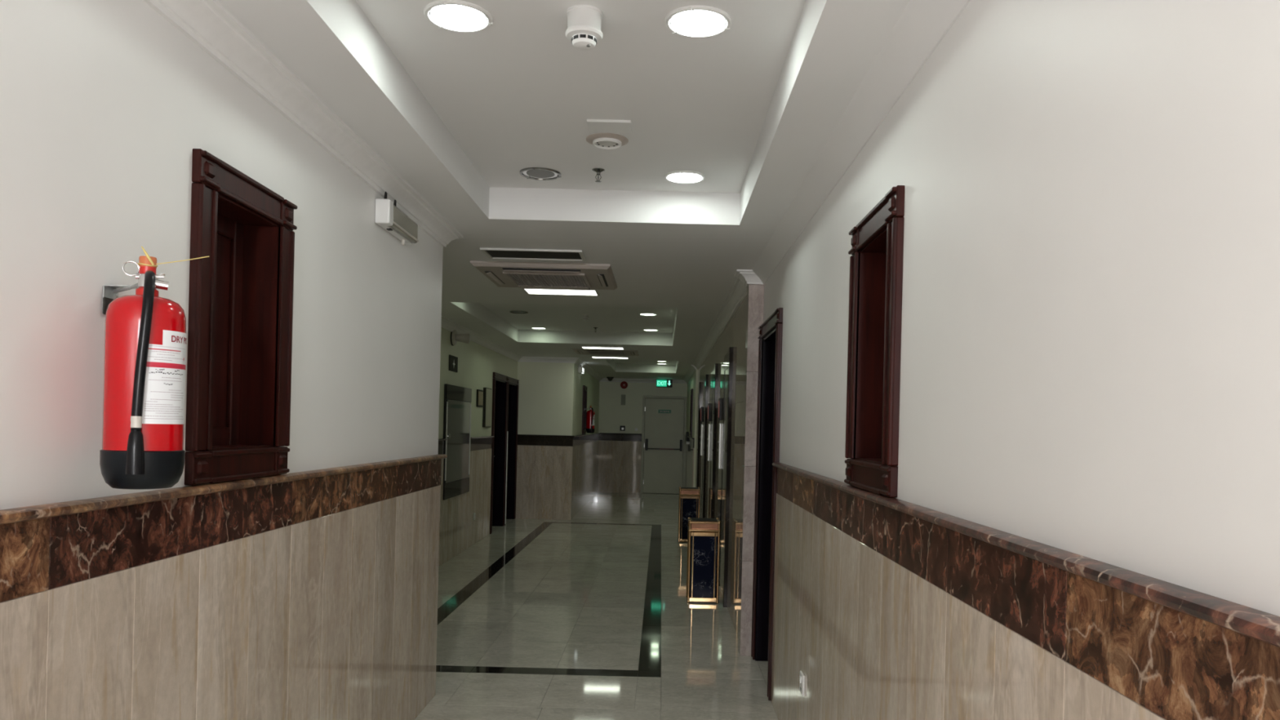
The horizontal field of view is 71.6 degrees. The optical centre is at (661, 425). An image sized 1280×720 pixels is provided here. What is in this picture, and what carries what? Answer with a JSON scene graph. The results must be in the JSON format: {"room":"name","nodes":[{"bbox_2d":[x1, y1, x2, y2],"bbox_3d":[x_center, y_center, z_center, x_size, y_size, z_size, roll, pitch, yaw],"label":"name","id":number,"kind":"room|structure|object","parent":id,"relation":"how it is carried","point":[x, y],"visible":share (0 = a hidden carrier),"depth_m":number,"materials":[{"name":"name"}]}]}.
{"room":"hotel corridor","nodes":[
{"label":"hotel corridor","id":0,"kind":"room"},
{"bbox_2d":[0,0,443,719],"bbox_3d":[-1.301,0.123,-0.093,0.216,2.670,9.814,1,0,0],"label":"wall","id":1,"kind":"structure","parent":0,"point":[315,598],"depth_m":2.21,"materials":[{"name":"paint"}]},
{"bbox_2d":[99,246,208,488],"bbox_3d":[-1.111,-0.123,1.877,0.228,0.504,0.160,1,0,25],"label":"fire extinguisher","id":2,"kind":"object","parent":1,"relation":"attached to","point":[144,366],"visible":1,"depth_m":1.80,"materials":[{"name":"red paint"}]},
{"bbox_2d":[144,345,184,419],"bbox_3d":[-1.021,-0.089,1.837,0.017,0.149,0.094,1,0,21],"label":"print","id":3,"kind":"object","parent":2,"relation":"attached to","point":[164,378],"depth_m":1.82,"materials":[{"name":"grey paper"}]},
{"bbox_2d":[0,454,447,524],"bbox_3d":[-1.189,0.165,2.430,0.041,0.022,4.821,1,0,0],"label":"trim","id":4,"kind":"structure","parent":1,"relation":"attached to","point":[48,510],"depth_m":2.11,"materials":[{"name":"brown stone"}]},
{"bbox_2d":[184,148,297,485],"bbox_3d":[-1.240,-0.278,2.532,0.151,0.855,0.570,1,0,0],"label":"window","id":5,"kind":"structure","parent":1,"relation":"in","point":[241,295],"depth_m":2.65,"materials":[{"name":"brown wood"}]},
{"bbox_2d":[143,0,463,247],"bbox_3d":[-1.137,-1.014,-0.056,0.088,0.088,9.888,1,0,0],"label":"trim","id":6,"kind":"structure","parent":1,"relation":"attached to","point":[208,24],"depth_m":2.71,"materials":[{"name":"paint"}]},
{"bbox_2d":[374,191,418,245],"bbox_3d":[-1.152,-0.897,3.880,0.063,0.165,0.441,1,0,0],"label":"emergency light","id":7,"kind":"object","parent":1,"relation":"attached to","point":[388,215],"visible":1,"depth_m":3.77,"materials":[{"name":"white plastic"}]},
{"bbox_2d":[390,204,418,243],"bbox_3d":[-1.136,-0.888,3.906,0.030,0.092,0.384,1,0,0],"label":"diffuser","id":8,"kind":"object","parent":7,"relation":"attached to","point":[402,226],"depth_m":3.89,"materials":[{"name":"beige plastic"}]},
{"bbox_2d":[438,327,517,566],"bbox_3d":[-2.370,0.097,9.275,0.266,2.670,9.350,1,0,0],"label":"wall","id":9,"kind":"structure","parent":0,"point":[459,531],"depth_m":10.51,"materials":[{"name":"beige paint"}]},
{"bbox_2d":[438,438,446,440],"bbox_3d":[-2.234,0.140,6.975,0.041,0.022,4.350,1,0,0],"label":"trim","id":10,"kind":"structure","parent":9,"relation":"attached to","point":[439,439],"depth_m":8.99,"materials":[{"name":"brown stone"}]},
{"bbox_2d":[448,355,457,372],"bbox_3d":[-2.228,-0.667,9.500,0.013,0.165,0.360,1,0,0],"label":"wall sign","id":11,"kind":"object","parent":9,"relation":"attached to","point":[453,361],"visible":1,"depth_m":9.48,"materials":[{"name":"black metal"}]},
{"bbox_2d":[442,383,471,500],"bbox_3d":[-2.230,0.166,9.750,0.050,1.200,1.200,1,0,0],"label":"cabinet","id":12,"kind":"object","parent":9,"relation":"attached to","point":[457,399],"visible":1,"depth_m":9.64,"materials":[{"name":"black glass"}]},
{"bbox_2d":[450,329,470,346],"bbox_3d":[-2.133,-0.942,9.461,0.189,0.178,0.200,1,0,0],"label":"wall spotlight","id":13,"kind":"object","parent":9,"relation":"attached to","point":[455,337],"visible":0.98,"depth_m":9.44,"materials":[{"name":"beige plastic"}]},
{"bbox_2d":[475,389,483,407],"bbox_3d":[-2.231,-0.340,10.900,0.023,0.210,0.300,1,0,0],"label":"plaque","id":14,"kind":"object","parent":9,"relation":"attached to","point":[479,402],"visible":1,"depth_m":10.84,"materials":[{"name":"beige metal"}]},
{"bbox_2d":[440,315,522,361],"bbox_3d":[-2.181,-1.040,9.275,0.088,0.088,8.950,1,0,0],"label":"trim","id":15,"kind":"structure","parent":9,"relation":"attached to","point":[446,323],"depth_m":10.64,"materials":[{"name":"paint"}]},
{"bbox_2d":[470,435,493,439],"bbox_3d":[-2.234,0.140,11.043,0.041,0.022,1.385,1,0,0],"label":"trim","id":16,"kind":"structure","parent":9,"relation":"attached to","point":[479,437],"depth_m":11.00,"materials":[{"name":"brown stone"}]},
{"bbox_2d":[482,387,492,426],"bbox_3d":[-2.225,-0.234,11.340,0.039,0.500,0.380,1,0,0],"label":"notice board","id":17,"kind":"object","parent":9,"relation":"attached to","point":[487,393],"visible":1,"depth_m":11.23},
{"bbox_2d":[489,372,508,533],"bbox_3d":[-2.342,0.358,12.265,0.234,2.150,1.030,1,0,0],"label":"door","id":18,"kind":"structure","parent":9,"relation":"in","point":[500,382],"depth_m":12.68,"materials":[{"name":"brown wood"}]},
{"bbox_2d":[504,431,508,524],"bbox_3d":[-2.231,0.746,12.777,0.008,1.340,0.045,1,0,0],"label":"strip","id":19,"kind":"object","parent":9,"relation":"attached to","point":[507,431],"visible":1,"depth_m":12.76,"materials":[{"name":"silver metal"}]},
{"bbox_2d":[504,377,519,524],"bbox_3d":[-2.342,0.359,13.260,0.234,2.148,0.956,1,0,0],"label":"door","id":20,"kind":"structure","parent":9,"relation":"in","point":[513,384],"depth_m":13.64,"materials":[{"name":"brown wood"}]},
{"bbox_2d":[515,361,574,519],"bbox_3d":[-1.811,0.111,13.842,0.884,2.670,0.216,1,0,0],"label":"wall","id":21,"kind":"structure","parent":0,"point":[546,390],"depth_m":13.73,"materials":[{"name":"beige paint"}]},
{"bbox_2d":[517,434,574,436],"bbox_3d":[-1.799,0.150,13.729,0.911,0.022,0.041,1,0,0],"label":"trim","id":22,"kind":"structure","parent":21,"relation":"attached to","point":[517,434],"depth_m":13.71,"materials":[{"name":"brown stone"}]},
{"bbox_2d":[518,356,578,363],"bbox_3d":[-1.746,-1.029,13.706,0.958,0.088,0.088,1,0,0],"label":"trim","id":23,"kind":"structure","parent":21,"relation":"attached to","point":[532,359],"depth_m":13.71,"materials":[{"name":"paint"}]},
{"bbox_2d":[217,0,909,379],"bbox_3d":[-0.747,-1.144,7.225,3.450,0.210,24.850,1,0,0],"label":"ceiling","id":24,"kind":"structure","parent":0,"point":[751,107],"depth_m":3.37,"materials":[{"name":"paint"}]},
{"bbox_2d":[423,0,493,32],"bbox_3d":[-0.591,-1.190,2.583,0.196,0.010,0.196,1,0,0],"label":"recessed light","id":25,"kind":"object","parent":24,"relation":"in","point":[454,15],"visible":1,"depth_m":2.58,"materials":[{"name":"white plastic"}]},
{"bbox_2d":[509,311,528,313],"bbox_3d":[-1.521,-1.213,9.460,0.196,0.010,0.196,1,0,0],"label":"recessed light","id":26,"kind":"object","parent":24,"relation":"in","point":[512,312],"visible":1,"depth_m":9.46,"materials":[{"name":"silver metal"}]},
{"bbox_2d":[480,247,586,261],"bbox_3d":[-0.765,-1.033,5.350,0.600,0.012,0.300,1,0,0],"label":"ceiling vent","id":27,"kind":"object","parent":24,"relation":"in","point":[491,253],"visible":1,"depth_m":5.35,"materials":[{"name":"white paint"}]},
{"bbox_2d":[530,327,546,328],"bbox_3d":[-1.521,-1.213,11.000,0.196,0.010,0.196,1,0,0],"label":"recessed light","id":28,"kind":"object","parent":24,"relation":"in","point":[531,327],"visible":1,"depth_m":10.98,"materials":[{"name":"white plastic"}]},
{"bbox_2d":[519,167,561,180],"bbox_3d":[-0.571,-1.190,4.190,0.196,0.010,0.196,1,0,0],"label":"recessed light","id":29,"kind":"object","parent":24,"relation":"in","point":[533,173],"visible":1,"depth_m":4.18,"materials":[{"name":"silver metal"}]},
{"bbox_2d":[470,260,617,290],"bbox_3d":[-0.770,-1.016,6.080,0.890,0.046,0.890,1,0,0],"label":"air conditioner","id":30,"kind":"object","parent":24,"relation":"attached to","point":[525,275],"visible":1,"depth_m":5.88,"materials":[{"name":"white plastic"}]},
{"bbox_2d":[484,271,505,285],"bbox_3d":[-1.139,-1.011,6.080,0.047,0.018,0.500,1,0,0],"label":"outlet","id":31,"kind":"object","parent":30,"relation":"attached to","point":[492,275],"depth_m":6.05,"materials":[{"name":"white plastic"}]},
{"bbox_2d":[502,267,581,272],"bbox_3d":[-0.771,-1.002,5.712,0.500,0.018,0.047,1,0,0],"label":"outlet","id":32,"kind":"object","parent":30,"relation":"attached to","point":[539,269],"depth_m":5.70,"materials":[{"name":"white"}]},
{"bbox_2d":[520,286,590,290],"bbox_3d":[-0.771,-1.002,6.449,0.500,0.018,0.047,1,0,0],"label":"outlet","id":33,"kind":"object","parent":30,"relation":"attached to","point":[522,287],"depth_m":6.44,"materials":[{"name":"white plastic"}]},
{"bbox_2d":[596,274,608,288],"bbox_3d":[-0.402,-0.993,6.080,0.047,0.018,0.500,1,0,0],"label":"outlet","id":34,"kind":"object","parent":30,"relation":"attached to","point":[602,279],"depth_m":6.06,"materials":[{"name":"white plastic"}]},
{"bbox_2d":[522,288,599,296],"bbox_3d":[-0.770,-1.034,6.830,0.570,0.010,0.300,1,0,0],"label":"ceiling light panel","id":35,"kind":"object","parent":24,"relation":"attached to","point":[593,292],"visible":0.71,"depth_m":6.86,"materials":[{"name":"white paint"}]},
{"bbox_2d":[565,4,603,50],"bbox_3d":[-0.221,-1.135,2.547,0.108,0.101,0.108,1,0,0],"label":"smoke detector","id":36,"kind":"object","parent":24,"relation":"attached to","point":[584,31],"visible":1,"depth_m":2.51,"materials":[{"name":"white plastic"}]},
{"bbox_2d":[582,314,589,319],"bbox_3d":[-0.822,-1.173,9.600,0.081,0.056,0.081,1,0,0],"label":"smoke detector","id":37,"kind":"object","parent":24,"relation":"attached to","point":[584,317],"visible":1,"depth_m":9.57,"materials":[{"name":"white plastic"}]},
{"bbox_2d":[591,168,604,182],"bbox_3d":[-0.292,-1.159,4.110,0.060,0.057,0.060,1,0,0],"label":"sprinkler head","id":38,"kind":"object","parent":24,"relation":"attached to","point":[598,171],"visible":1,"depth_m":4.10},
{"bbox_2d":[580,346,624,350],"bbox_3d":[-0.775,-1.034,11.750,0.570,0.010,0.300,1,0,0],"label":"ceiling light panel","id":39,"kind":"object","parent":24,"relation":"attached to","point":[582,347],"visible":1,"depth_m":11.72,"materials":[{"name":"white paint"}]},
{"bbox_2d":[582,346,622,349],"bbox_3d":[-0.775,-1.036,11.750,0.534,0.006,0.264,1,0,0],"label":"diffuser","id":40,"kind":"object","parent":39,"relation":"attached to","point":[591,348],"depth_m":11.76,"materials":[{"name":"white plastic"}]},
{"bbox_2d":[572,348,639,355],"bbox_3d":[-0.770,-1.032,12.470,0.890,0.014,0.890,1,0,0],"label":"air conditioner","id":41,"kind":"object","parent":24,"relation":"attached to","point":[580,351],"visible":1,"depth_m":12.36,"materials":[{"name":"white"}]},
{"bbox_2d":[586,133,628,149],"bbox_3d":[-0.224,-1.175,3.675,0.176,0.022,0.176,1,0,0],"label":"smoke detector","id":42,"kind":"object","parent":24,"relation":"attached to","point":[602,140],"visible":1,"depth_m":3.64,"materials":[{"name":"white plastic"}]},
{"bbox_2d":[586,119,631,133],"bbox_3d":[-0.203,-1.180,3.490,0.170,0.010,0.120,1,0,0],"label":"cover plate","id":43,"kind":"object","parent":24,"relation":"attached to","point":[594,125],"visible":1,"depth_m":3.47,"materials":[{"name":"white plastic"}]},
{"bbox_2d":[590,355,629,359],"bbox_3d":[-0.775,-1.034,13.400,0.570,0.010,0.300,1,0,0],"label":"ceiling light panel","id":44,"kind":"object","parent":24,"relation":"attached to","point":[592,357],"visible":1,"depth_m":13.38,"materials":[{"name":"white paint"}]},
{"bbox_2d":[592,356,627,358],"bbox_3d":[-0.775,-1.036,13.400,0.534,0.006,0.264,1,0,0],"label":"diffuser","id":45,"kind":"object","parent":44,"relation":"attached to","point":[593,357],"depth_m":13.38,"materials":[{"name":"white plastic"}]},
{"bbox_2d":[606,377,613,381],"bbox_3d":[-1.096,-1.003,19.000,0.150,0.088,0.150,1,0,0],"label":"dome camera","id":46,"kind":"object","parent":24,"relation":"attached to","point":[610,379],"visible":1,"depth_m":18.96,"materials":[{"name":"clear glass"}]},
{"bbox_2d":[638,312,657,315],"bbox_3d":[-0.141,-1.179,9.370,0.196,0.010,0.196,1,0,0],"label":"recessed light","id":47,"kind":"object","parent":24,"relation":"in","point":[641,313],"visible":1,"depth_m":9.35,"materials":[{"name":"white plastic"}]},
{"bbox_2d":[642,328,658,331],"bbox_3d":[-0.131,-1.179,10.900,0.196,0.010,0.196,1,0,0],"label":"recessed light","id":48,"kind":"object","parent":24,"relation":"in","point":[647,330],"visible":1,"depth_m":10.90,"materials":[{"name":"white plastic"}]},
{"bbox_2d":[656,379,672,387],"bbox_3d":[0.063,-0.931,19.247,0.350,0.175,0.065,1,0,0],"label":"exit sign","id":49,"kind":"object","parent":24,"relation":"hanging from","point":[660,383],"visible":1,"depth_m":19.22,"materials":[{"name":"green plastic"}]},
{"bbox_2d":[663,170,705,183],"bbox_3d":[0.111,-1.173,4.185,0.196,0.010,0.196,1,0,0],"label":"recessed light","id":50,"kind":"object","parent":24,"relation":"in","point":[677,176],"visible":1,"depth_m":4.18,"materials":[{"name":"white plastic"}]},
{"bbox_2d":[664,4,731,38],"bbox_3d":[0.107,-1.173,2.580,0.196,0.010,0.196,1,0,0],"label":"recessed light","id":51,"kind":"object","parent":24,"relation":"in","point":[698,21],"visible":1,"depth_m":2.57,"materials":[{"name":"white plastic"}]},
{"bbox_2d":[570,364,599,519],"bbox_3d":[-1.476,0.119,16.625,0.216,2.670,5.749,1,0,0],"label":"wall","id":52,"kind":"structure","parent":0,"point":[585,448],"depth_m":15.86,"materials":[{"name":"beige paint"}]},
{"bbox_2d":[577,365,584,374],"bbox_3d":[-1.326,-0.931,14.700,0.063,0.165,0.441,1,0,0],"label":"emergency light","id":53,"kind":"object","parent":52,"relation":"attached to","point":[580,370],"visible":1,"depth_m":14.48,"materials":[{"name":"white plastic"}]},
{"bbox_2d":[582,385,587,434],"bbox_3d":[-1.415,-0.282,15.700,0.151,0.855,0.570,1,0,0],"label":"window","id":54,"kind":"structure","parent":52,"relation":"in","point":[584,388],"depth_m":15.79,"materials":[{"name":"brown wood"}]},
{"bbox_2d":[573,432,599,436],"bbox_3d":[-1.364,0.161,16.605,0.041,0.022,5.791,1,0,0],"label":"trim","id":55,"kind":"structure","parent":52,"relation":"attached to","point":[596,433],"depth_m":15.78,"materials":[{"name":"brown stone"}]},
{"bbox_2d":[574,357,603,381],"bbox_3d":[-1.312,-1.018,16.581,0.088,0.088,5.838,1,0,0],"label":"trim","id":56,"kind":"structure","parent":52,"relation":"attached to","point":[579,362],"depth_m":15.95,"materials":[{"name":"paint"}]},
{"bbox_2d":[584,405,595,433],"bbox_3d":[-1.286,-0.127,15.767,0.228,0.504,0.160,1,0,25],"label":"fire extinguisher","id":57,"kind":"object","parent":52,"relation":"attached to","point":[590,415],"visible":0.99,"depth_m":15.69,"materials":[{"name":"red metal"}]},
{"bbox_2d":[414,492,777,719],"bbox_3d":[-0.812,1.511,7.225,3.450,0.080,24.850,1,0,0],"label":"floor","id":58,"kind":"structure","parent":0,"point":[588,615],"depth_m":6.43,"materials":[{"name":"beige tile"}]},
{"bbox_2d":[677,486,700,542],"bbox_3d":[0.359,1.149,11.500,0.272,0.700,0.271,1,0,0],"label":"litter bin","id":59,"kind":"object","parent":58,"relation":"on","point":[689,497],"visible":0.8,"depth_m":11.38,"materials":[{"name":"gold metal"}]},
{"bbox_2d":[681,487,697,488],"bbox_3d":[0.367,0.806,11.500,0.210,0.007,0.210,1,0,0],"label":"tray","id":60,"kind":"object","parent":59,"relation":"on","point":[682,487],"depth_m":11.44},
{"bbox_2d":[685,516,720,604],"bbox_3d":[0.359,1.149,7.620,0.272,0.700,0.271,1,0,0],"label":"litter bin","id":61,"kind":"object","parent":58,"relation":"on","point":[704,534],"visible":1,"depth_m":7.50,"materials":[{"name":"gold metal"}]},
{"bbox_2d":[691,517,716,521],"bbox_3d":[0.367,0.806,7.620,0.210,0.007,0.210,1,0,0],"label":"tray","id":62,"kind":"object","parent":61,"relation":"on","point":[693,519],"depth_m":7.58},
{"bbox_2d":[737,284,764,655],"bbox_3d":[0.593,0.289,5.865,0.100,2.431,0.130,1,0,0],"label":"pillar","id":63,"kind":"structure","parent":58,"relation":"on","point":[755,292],"depth_m":5.80,"materials":[{"name":"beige stone"}]},
{"bbox_2d":[597,382,687,493],"bbox_3d":[-0.369,0.146,19.567,2.430,2.670,0.166,1,0,0],"label":"wall","id":64,"kind":"structure","parent":0,"point":[620,455],"depth_m":19.50,"materials":[{"name":"beige paint"}]},
{"bbox_2d":[600,432,641,435],"bbox_3d":[-0.907,0.172,19.480,0.955,0.022,0.041,1,0,0],"label":"trim","id":65,"kind":"structure","parent":64,"relation":"attached to","point":[600,433],"depth_m":19.46,"materials":[{"name":"brown stone"}]},
{"bbox_2d":[620,425,625,431],"bbox_3d":[-0.852,0.049,19.482,0.110,0.110,0.036,1,0,0],"label":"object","id":66,"kind":"object","parent":64,"relation":"attached to","point":[622,428],"visible":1,"depth_m":19.47,"materials":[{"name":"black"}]},
{"bbox_2d":[621,394,625,404],"bbox_3d":[-0.836,-0.576,19.494,0.100,0.230,0.012,1,0,0],"label":"wall plate","id":67,"kind":"object","parent":64,"relation":"attached to","point":[623,396],"visible":1,"depth_m":19.49,"materials":[{"name":"grey"}]},
{"bbox_2d":[620,381,627,388],"bbox_3d":[-0.818,-0.900,19.462,0.164,0.164,0.075,1,0,0],"label":"bell","id":68,"kind":"object","parent":64,"relation":"attached to","point":[624,384],"visible":1,"depth_m":19.44,"materials":[{"name":"red metal"}]},
{"bbox_2d":[600,377,686,383],"bbox_3d":[-0.391,-0.996,19.456,1.930,0.088,0.088,1,0,0],"label":"trim","id":69,"kind":"structure","parent":64,"relation":"attached to","point":[604,380],"depth_m":19.47,"materials":[{"name":"paint"}]},
{"bbox_2d":[640,395,687,493],"bbox_3d":[0.055,0.416,19.490,0.970,2.150,0.140,1,0,0],"label":"door","id":70,"kind":"structure","parent":64,"relation":"in","point":[664,417],"depth_m":19.51,"materials":[{"name":"grey"}]},
{"bbox_2d":[684,368,697,487],"bbox_3d":[0.663,0.171,17.050,0.266,2.670,4.900,1,0,0],"label":"wall","id":71,"kind":"structure","parent":0,"point":[690,448],"depth_m":15.64,"materials":[{"name":"beige paint"}]},
{"bbox_2d":[685,431,688,444],"bbox_3d":[0.519,0.238,17.600,0.050,0.250,0.200,1,0,0],"label":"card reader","id":72,"kind":"object","parent":71,"relation":"attached to","point":[687,433],"visible":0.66,"depth_m":17.50,"materials":[{"name":"black plastic"}]},
{"bbox_2d":[683,364,696,383],"bbox_3d":[0.530,-0.973,17.050,0.088,0.088,4.900,1,0,0],"label":"trim","id":73,"kind":"structure","parent":71,"relation":"attached to","point":[692,369],"depth_m":16.35,"materials":[{"name":"paint"}]},
{"bbox_2d":[689,388,693,436],"bbox_3d":[0.597,-0.233,15.970,0.151,0.855,0.570,1,0,0],"label":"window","id":74,"kind":"structure","parent":71,"relation":"in","point":[691,389],"depth_m":15.69,"materials":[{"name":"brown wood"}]},
{"bbox_2d":[694,294,746,639],"bbox_3d":[0.701,0.172,10.265,0.250,2.670,8.669,1,0,0],"label":"wall","id":75,"kind":"structure","parent":0,"point":[740,316],"depth_m":6.98,"materials":[{"name":"paint"}]},
{"bbox_2d":[695,364,702,487],"bbox_3d":[0.568,0.289,13.730,0.050,2.430,1.060,1,0,0],"label":"entrance","id":76,"kind":"object","parent":75,"relation":"attached to","point":[700,366],"visible":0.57,"depth_m":13.20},
{"bbox_2d":[700,406,703,455],"bbox_3d":[0.563,0.074,12.420,0.031,0.680,0.120,1,0,0],"label":"station","id":77,"kind":"object","parent":75,"relation":"attached to","point":[702,407],"visible":0.99,"depth_m":12.38,"materials":[{"name":"silver metal"}]},
{"bbox_2d":[700,354,708,518],"bbox_3d":[0.568,0.289,11.780,0.050,2.430,1.060,1,0,0],"label":"entrance","id":78,"kind":"object","parent":75,"relation":"attached to","point":[706,360],"visible":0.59,"depth_m":11.25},
{"bbox_2d":[706,403,711,461],"bbox_3d":[0.563,0.074,10.500,0.031,0.680,0.120,1,0,0],"label":"station","id":79,"kind":"object","parent":75,"relation":"attached to","point":[709,404],"visible":1,"depth_m":10.46,"materials":[{"name":"silver metal"}]},
{"bbox_2d":[708,337,719,518],"bbox_3d":[0.568,0.289,9.830,0.050,2.430,1.060,1,0,0],"label":"entrance","id":80,"kind":"object","parent":75,"relation":"attached to","point":[715,348],"visible":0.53,"depth_m":9.37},
{"bbox_2d":[717,398,722,469],"bbox_3d":[0.563,0.074,8.550,0.031,0.680,0.120,1,0,0],"label":"station","id":81,"kind":"object","parent":75,"relation":"attached to","point":[720,402],"visible":1,"depth_m":8.51,"materials":[{"name":"silver metal"}]},
{"bbox_2d":[693,278,748,369],"bbox_3d":[0.560,-0.973,10.265,0.088,0.088,8.670,1,0,0],"label":"trim","id":82,"kind":"structure","parent":75,"relation":"attached to","point":[738,292],"depth_m":7.92,"materials":[{"name":"paint"}]},
{"bbox_2d":[719,315,733,607],"bbox_3d":[0.568,0.289,7.880,0.050,2.430,1.060,1,0,0],"label":"entrance","id":83,"kind":"object","parent":75,"relation":"attached to","point":[729,330],"visible":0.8,"depth_m":7.46,"materials":[{"name":"metal"}]},
{"bbox_2d":[733,270,748,287],"bbox_3d":[0.530,-0.973,5.821,0.088,0.088,0.218,1,0,0],"label":"trim","id":84,"kind":"structure","parent":75,"relation":"attached to","point":[737,274],"depth_m":5.84,"materials":[{"name":"paint"}]},
{"bbox_2d":[760,0,1279,719],"bbox_3d":[0.788,0.174,0.550,0.316,2.670,11.100,1,0,0],"label":"wall","id":85,"kind":"structure","parent":0,"point":[1090,356],"depth_m":1.47,"materials":[{"name":"paint"}]},
{"bbox_2d":[737,269,763,284],"bbox_3d":[0.580,-0.972,5.756,0.195,0.088,0.071,1,0,-45],"label":"trim","id":86,"kind":"structure","parent":85,"relation":"attached to","point":[751,277],"depth_m":5.76,"materials":[{"name":"paint"}]},
{"bbox_2d":[751,307,782,700],"bbox_3d":[0.733,0.431,5.315,0.254,2.153,0.936,1,0,0],"label":"door","id":87,"kind":"structure","parent":85,"relation":"in","point":[771,332],"depth_m":5.68,"materials":[{"name":"brown wood"}]},
{"bbox_2d":[799,670,804,696],"bbox_3d":[0.600,1.102,3.800,0.016,0.086,0.086,1,0,0],"label":"wall socket","id":88,"kind":"object","parent":85,"relation":"attached to","point":[802,677],"visible":1,"depth_m":3.77,"materials":[{"name":"white plastic"}]},
{"bbox_2d":[752,0,970,284],"bbox_3d":[0.630,-0.971,0.400,0.088,0.088,10.800,1,0,0],"label":"trim","id":89,"kind":"structure","parent":85,"relation":"attached to","point":[922,24],"depth_m":2.67,"materials":[{"name":"paint"}]},
{"bbox_2d":[844,185,905,497],"bbox_3d":[0.697,-0.231,2.710,0.151,0.855,0.570,1,0,0],"label":"window","id":90,"kind":"structure","parent":85,"relation":"in","point":[876,260],"depth_m":2.90,"materials":[{"name":"brown wood"}]},
{"bbox_2d":[772,462,1279,647],"bbox_3d":[0.625,0.209,2.538,0.041,0.022,4.604,1,0,0],"label":"trim","id":91,"kind":"structure","parent":85,"relation":"attached to","point":[1255,624],"depth_m":1.22,"materials":[{"name":"brown stone"}]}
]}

